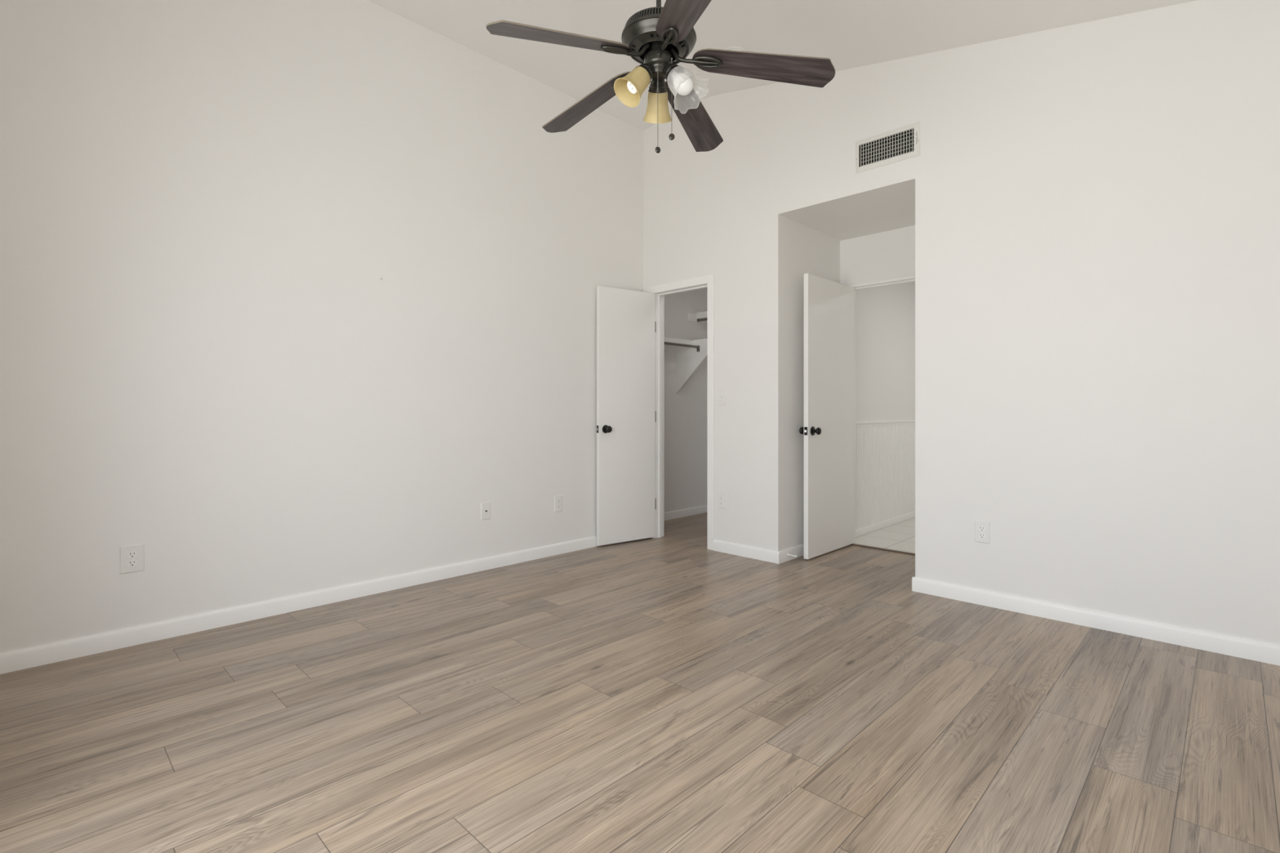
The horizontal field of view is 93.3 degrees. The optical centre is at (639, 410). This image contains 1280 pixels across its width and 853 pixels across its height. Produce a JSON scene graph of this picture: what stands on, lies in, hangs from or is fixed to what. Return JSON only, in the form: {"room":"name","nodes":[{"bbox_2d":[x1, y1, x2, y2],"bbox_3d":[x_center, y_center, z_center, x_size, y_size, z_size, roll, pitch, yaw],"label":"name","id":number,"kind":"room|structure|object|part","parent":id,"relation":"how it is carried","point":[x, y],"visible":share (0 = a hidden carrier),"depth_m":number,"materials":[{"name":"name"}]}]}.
{"room":"empty bedroom","nodes":[
{"label":"empty bedroom","id":0,"kind":"room"},
{"bbox_2d":[0,0,643,653],"bbox_3d":[-1.445,-0.650,3.700,0.120,3.430,4.090,0,0,44],"label":"wall","id":1,"kind":"structure","parent":0,"point":[208,362],"depth_m":3.15,"materials":[{"name":"paint"}]},
{"bbox_2d":[119,543,144,573],"bbox_3d":[-2.299,0.673,2.737,0.009,0.124,0.086,0,0,44],"label":"wall outlet","id":2,"kind":"object","parent":1,"relation":"attached to","point":[131,557],"visible":1,"depth_m":2.73,"materials":[{"name":"white plastic"}]},
{"bbox_2d":[127,560,137,566],"bbox_3d":[-2.298,0.693,2.735,0.005,0.028,0.034,0,0,44],"label":"receptacle","id":3,"kind":"object","parent":2,"relation":"attached to","point":[130,562],"depth_m":2.73,"materials":[{"name":"white plastic"}]},
{"bbox_2d":[127,551,137,558],"bbox_3d":[-2.298,0.653,2.735,0.005,0.028,0.034,0,0,44],"label":"receptacle","id":4,"kind":"object","parent":2,"relation":"attached to","point":[131,554],"depth_m":2.73,"materials":[{"name":"white plastic"}]},
{"bbox_2d":[0,535,598,674],"bbox_3d":[-1.361,1.024,3.691,0.014,0.081,3.954,0,0,44],"label":"baseboard","id":5,"kind":"structure","parent":1,"relation":"attached to","point":[38,655],"depth_m":3.06,"materials":[{"name":"white wood"}]},
{"bbox_2d":[480,502,490,519],"bbox_3d":[-1.026,0.673,4.031,0.016,0.115,0.072,0,0,44],"label":"cable jack","id":6,"kind":"object","parent":1,"relation":"attached to","point":[485,507],"visible":1,"depth_m":4.03,"materials":[{"name":"white plastic"}]},
{"bbox_2d":[554,495,562,512],"bbox_3d":[-0.602,0.693,4.469,0.009,0.119,0.074,0,0,44],"label":"wall outlet","id":7,"kind":"object","parent":1,"relation":"attached to","point":[557,500],"visible":1,"depth_m":4.46,"materials":[{"name":"white plastic"}]},
{"bbox_2d":[0,512,1279,852],"bbox_3d":[0.465,1.065,2.963,4.360,0.001,5.470,0,0,44],"label":"floor","id":8,"kind":"structure","parent":0,"point":[669,693],"depth_m":2.02,"materials":[{"name":"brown wood"}]},
{"bbox_2d":[849,543,915,555],"bbox_3d":[1.933,1.061,4.533,0.790,0.008,0.041,0,0,44],"label":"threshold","id":9,"kind":"structure","parent":8,"relation":"on","point":[854,544],"depth_m":4.60,"materials":[{"name":"brown wood"}]},
{"bbox_2d":[663,288,706,512],"bbox_3d":[0.337,-0.160,6.028,0.110,2.450,1.510,0,0,44],"label":"wall","id":10,"kind":"structure","parent":0,"point":[685,411],"depth_m":6.07,"materials":[{"name":"paint"}]},
{"bbox_2d":[663,505,706,520],"bbox_3d":[0.340,1.028,5.941,0.014,0.075,1.390,0,0,44],"label":"baseboard","id":11,"kind":"structure","parent":10,"relation":"attached to","point":[700,509],"depth_m":6.05,"materials":[{"name":"white wood"}]},
{"bbox_2d":[664,337,706,393],"bbox_3d":[0.252,-0.422,5.574,0.402,0.512,0.742,0,0,44],"label":"closet shelf","id":12,"kind":"object","parent":10,"relation":"attached to","point":[690,354],"visible":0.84,"depth_m":5.83,"materials":[{"name":"white wood"}]},
{"bbox_3d":[0.301,-0.602,5.505,0.023,0.023,0.712,0,0,44],"label":"hanging rod","id":13,"kind":"part","parent":12,"relation":"part of","materials":[{"name":"grey metal"}]},
{"bbox_2d":[368,0,1195,130],"bbox_3d":[0.065,-2.113,2.298,4.240,0.833,4.200,0,0,44],"label":"ceiling","id":14,"kind":"structure","parent":0,"point":[851,33],"depth_m":3.55,"materials":[{"name":"paint"}]},
{"bbox_2d":[485,0,835,153],"bbox_3d":[0.028,-1.559,2.357,1.214,1.173,1.260,0,0,44],"label":"ceiling fan","id":15,"kind":"object","parent":14,"relation":"hanging from","point":[658,37],"visible":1,"depth_m":2.27,"materials":[{"name":"brown wood"}]},
{"bbox_3d":[-0.279,-1.308,2.138,0.532,0.097,0.137,0,0,-31],"label":"blade","id":16,"kind":"part","parent":15,"relation":"part of","materials":[{"name":"brown wood"}]},
{"bbox_3d":[-0.224,-1.310,2.588,0.532,0.092,0.137,0,0,44],"label":"blade","id":17,"kind":"part","parent":15,"relation":"part of","materials":[{"name":"brown wood"}]},
{"bbox_3d":[-0.008,-1.239,2.277,0.082,0.094,0.050,0,0,-30],"label":"light bulb","id":18,"kind":"part","parent":15,"relation":"part of","materials":[{"name":"white glass"}]},
{"bbox_3d":[-0.032,-1.219,2.271,0.115,0.147,0.143,0,0,44],"label":"lamp shade","id":19,"kind":"part","parent":15,"relation":"part of","materials":[{"name":"beige glass"}]},
{"bbox_2d":[635,62,653,84],"bbox_3d":[0.012,-1.280,2.297,0.084,0.082,0.085,0,0,44],"label":"socket","id":20,"kind":"object","parent":15,"relation":"attached to","point":[645,71],"depth_m":2.26,"materials":[{"name":"black metal"}]},
{"bbox_3d":[0.079,-1.219,2.439,0.115,0.147,0.142,0,0,-19],"label":"lamp shade","id":21,"kind":"part","parent":15,"relation":"part of","materials":[{"name":"beige glass"}]},
{"bbox_3d":[0.068,-1.156,2.287,0.008,0.318,0.008,0,0,44],"label":"pull chain","id":22,"kind":"part","parent":15,"relation":"part of","materials":[{"name":"metal"}]},
{"bbox_2d":[648,80,669,93],"bbox_3d":[0.070,-1.280,2.392,0.084,0.082,0.081,0,0,44],"label":"socket","id":23,"kind":"object","parent":15,"relation":"attached to","point":[653,88],"depth_m":2.36,"materials":[{"name":"black metal"}]},
{"bbox_2d":[664,63,684,86],"bbox_3d":[0.124,-1.280,2.293,0.083,0.082,0.085,0,0,44],"label":"socket","id":24,"kind":"object","parent":15,"relation":"attached to","point":[672,71],"depth_m":2.26,"materials":[{"name":"black metal"}]},
{"bbox_3d":[0.158,-1.235,2.275,0.089,0.099,0.072,0,0,44],"label":"light bulb","id":25,"kind":"part","parent":15,"relation":"part of","materials":[{"name":"white glass"}]},
{"bbox_3d":[0.139,-1.298,1.934,0.136,0.110,0.529,0,0,-13],"label":"blade","id":26,"kind":"part","parent":15,"relation":"part of","materials":[{"name":"brown wood"}]},
{"bbox_3d":[0.181,-1.210,2.264,0.163,0.165,0.157,0,0,44],"label":"lamp shade","id":27,"kind":"part","parent":15,"relation":"part of","materials":[{"name":"clear glass"}]},
{"bbox_3d":[0.243,-1.300,2.679,0.138,0.103,0.530,0,0,23],"label":"blade","id":28,"kind":"part","parent":15,"relation":"part of","materials":[{"name":"brown wood"}]},
{"bbox_3d":[0.462,-1.292,2.268,0.528,0.115,0.137,0,0,5],"label":"blade","id":29,"kind":"part","parent":15,"relation":"part of","materials":[{"name":"brown wood"}]},
{"bbox_2d":[725,45,746,51],"bbox_3d":[0.609,-2.261,3.831,0.132,0.057,0.134,0,0,44],"label":"smoke detector","id":30,"kind":"object","parent":14,"relation":"attached to","point":[733,47],"visible":0.23,"depth_m":3.78,"materials":[{"name":"white plastic"}]},
{"bbox_2d":[786,217,915,548],"bbox_3d":[2.220,-0.160,5.569,0.111,2.450,3.490,0,0,44],"label":"wall","id":31,"kind":"structure","parent":0,"point":[885,316],"depth_m":5.12,"materials":[{"name":"paint"}]},
{"bbox_2d":[778,543,804,563],"bbox_3d":[1.292,1.024,4.533,0.014,0.081,0.930,0,0,44],"label":"baseboard","id":32,"kind":"structure","parent":31,"relation":"attached to","point":[798,550],"depth_m":4.31,"materials":[{"name":"white wood"}]},
{"bbox_2d":[799,273,853,559],"bbox_3d":[1.423,0.043,4.528,0.159,2.020,0.735,0,0,44],"label":"door","id":33,"kind":"structure","parent":31,"relation":"in","point":[828,430],"depth_m":4.48,"materials":[{"name":"white wood"}]},
{"bbox_3d":[1.181,0.148,4.351,0.062,0.065,0.065,0,0,44],"label":"knob","id":34,"kind":"part","parent":33,"relation":"part of","materials":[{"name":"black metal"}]},
{"bbox_3d":[1.173,0.148,4.273,0.025,0.058,0.002,0,0,44],"label":"latch plate","id":35,"kind":"part","parent":33,"relation":"part of","materials":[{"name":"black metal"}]},
{"bbox_3d":[1.251,0.148,4.283,0.062,0.065,0.065,0,0,44],"label":"knob","id":36,"kind":"part","parent":33,"relation":"part of","materials":[{"name":"black metal"}]},
{"bbox_2d":[855,419,915,529],"bbox_3d":[2.579,0.551,5.851,0.020,0.908,2.585,0,0,44],"label":"wall panel","id":37,"kind":"object","parent":31,"relation":"attached to","point":[885,451],"depth_m":5.47,"materials":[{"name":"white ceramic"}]},
{"bbox_3d":[2.579,0.116,5.851,0.020,0.038,2.585,0,0,44],"label":"cap rail","id":38,"kind":"part","parent":37,"relation":"part of","materials":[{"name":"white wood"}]},
{"bbox_2d":[855,511,915,537],"bbox_3d":[2.577,1.032,5.853,0.014,0.066,2.585,0,0,44],"label":"baseboard","id":39,"kind":"structure","parent":31,"relation":"attached to","point":[877,526],"depth_m":5.46,"materials":[{"name":"white wood"}]},
{"bbox_2d":[786,185,915,240],"bbox_3d":[1.685,-1.405,4.284,1.143,0.080,0.905,0,0,44],"label":"ceiling","id":40,"kind":"structure","parent":0,"point":[895,209],"depth_m":4.26,"materials":[{"name":"paint"}]},
{"bbox_2d":[840,225,915,285],"bbox_3d":[2.354,-0.150,4.202,1.994,2.430,0.085,0,0,44],"label":"wall","id":41,"kind":"structure","parent":0,"point":[891,254],"depth_m":4.65,"materials":[{"name":"paint"}]},
{"bbox_2d":[848,275,915,542],"bbox_3d":[1.974,0.034,4.574,0.790,2.062,0.087,0,0,44],"label":"trim","id":42,"kind":"structure","parent":41,"relation":"attached to","point":[909,278],"depth_m":4.85,"materials":[{"name":"white wood"}]},
{"bbox_2d":[853,517,915,553],"bbox_3d":[3.244,1.089,5.189,2.104,0.051,2.800,0,0,44],"label":"floor","id":43,"kind":"structure","parent":0,"point":[900,536],"depth_m":5.02,"materials":[{"name":"tile"}]},
{"bbox_2d":[643,0,1279,645],"bbox_3d":[1.496,-0.672,3.759,4.240,3.474,0.110,0,0,44],"label":"wall","id":44,"kind":"structure","parent":0,"point":[1097,202],"depth_m":3.07,"materials":[{"name":"paint"}]},
{"bbox_2d":[595,285,656,546],"bbox_3d":[-0.088,0.043,4.841,0.574,2.020,0.096,0,0,-37],"label":"door","id":45,"kind":"structure","parent":44,"relation":"in","point":[626,323],"depth_m":4.84,"materials":[{"name":"white wood"}]},
{"bbox_3d":[-0.251,0.148,4.699,0.065,0.065,0.062,0,0,-37],"label":"knob","id":46,"kind":"part","parent":45,"relation":"part of","materials":[{"name":"black metal"}]},
{"bbox_2d":[642,274,714,550],"bbox_3d":[0.293,0.016,4.849,0.748,2.098,0.015,0,0,44],"label":"trim","id":47,"kind":"structure","parent":44,"relation":"attached to","point":[708,280],"depth_m":4.61,"materials":[{"name":"white wood"}]},
{"bbox_2d":[654,284,706,537],"bbox_3d":[0.362,0.036,4.869,0.593,2.058,0.110,0,0,44],"label":"trim","id":48,"kind":"structure","parent":44,"relation":"attached to","point":[660,297],"depth_m":5.05,"materials":[{"name":"white wood"}]},
{"bbox_2d":[717,492,726,509],"bbox_3d":[0.614,0.680,4.540,0.074,0.119,0.009,0,0,44],"label":"wall outlet","id":49,"kind":"object","parent":44,"relation":"attached to","point":[722,497],"visible":1,"depth_m":4.53,"materials":[{"name":"white plastic"}]},
{"bbox_2d":[718,389,726,405],"bbox_3d":[0.612,-0.095,4.536,0.072,0.119,0.017,0,0,44],"label":"light switch","id":50,"kind":"object","parent":44,"relation":"attached to","point":[722,393],"visible":1,"depth_m":4.53,"materials":[{"name":"white plastic"}]},
{"bbox_2d":[713,539,779,564],"bbox_3d":[0.764,1.024,4.389,0.568,0.081,0.014,0,0,44],"label":"baseboard","id":51,"kind":"structure","parent":44,"relation":"attached to","point":[771,556],"depth_m":4.37,"materials":[{"name":"white wood"}]},
{"bbox_2d":[855,121,919,173],"bbox_3d":[1.534,-1.592,3.710,0.393,0.200,0.124,0,0,44],"label":"air vent","id":52,"kind":"object","parent":44,"relation":"in","point":[903,143],"visible":0.99,"depth_m":3.70,"materials":[{"name":"metal"}]},
{"bbox_2d":[974,520,990,543],"bbox_3d":[1.872,0.667,3.307,0.074,0.119,0.009,0,0,44],"label":"wall outlet","id":53,"kind":"object","parent":44,"relation":"attached to","point":[982,529],"visible":1,"depth_m":3.30,"materials":[{"name":"white plastic"}]},
{"bbox_2d":[978,533,985,538],"bbox_3d":[1.871,0.686,3.306,0.034,0.028,0.005,0,0,44],"label":"receptacle","id":54,"kind":"object","parent":53,"relation":"attached to","point":[981,535],"depth_m":3.30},
{"bbox_2d":[978,525,985,531],"bbox_3d":[1.871,0.647,3.306,0.034,0.028,0.005,0,0,44],"label":"receptacle","id":55,"kind":"object","parent":53,"relation":"attached to","point":[981,528],"depth_m":3.30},
{"bbox_2d":[911,577,1279,666],"bbox_3d":[2.244,1.024,2.940,1.785,0.081,0.014,0,0,44],"label":"baseboard","id":56,"kind":"structure","parent":44,"relation":"attached to","point":[1260,651],"depth_m":2.91,"materials":[{"name":"white wood"}]},
{"bbox_3d":[1.418,-0.160,5.942,1.555,2.450,0.120,0,0,44],"label":"wall","id":57,"kind":"structure","parent":0,"visible":0},
{"bbox_2d":[688,311,706,324],"bbox_3d":[1.211,-0.949,5.729,1.555,0.096,0.474,0,0,44],"label":"closet shelf","id":58,"kind":"object","parent":57,"relation":"attached to","point":[700,317],"visible":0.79,"depth_m":6.14,"materials":[{"name":"white wood"}]}
]}

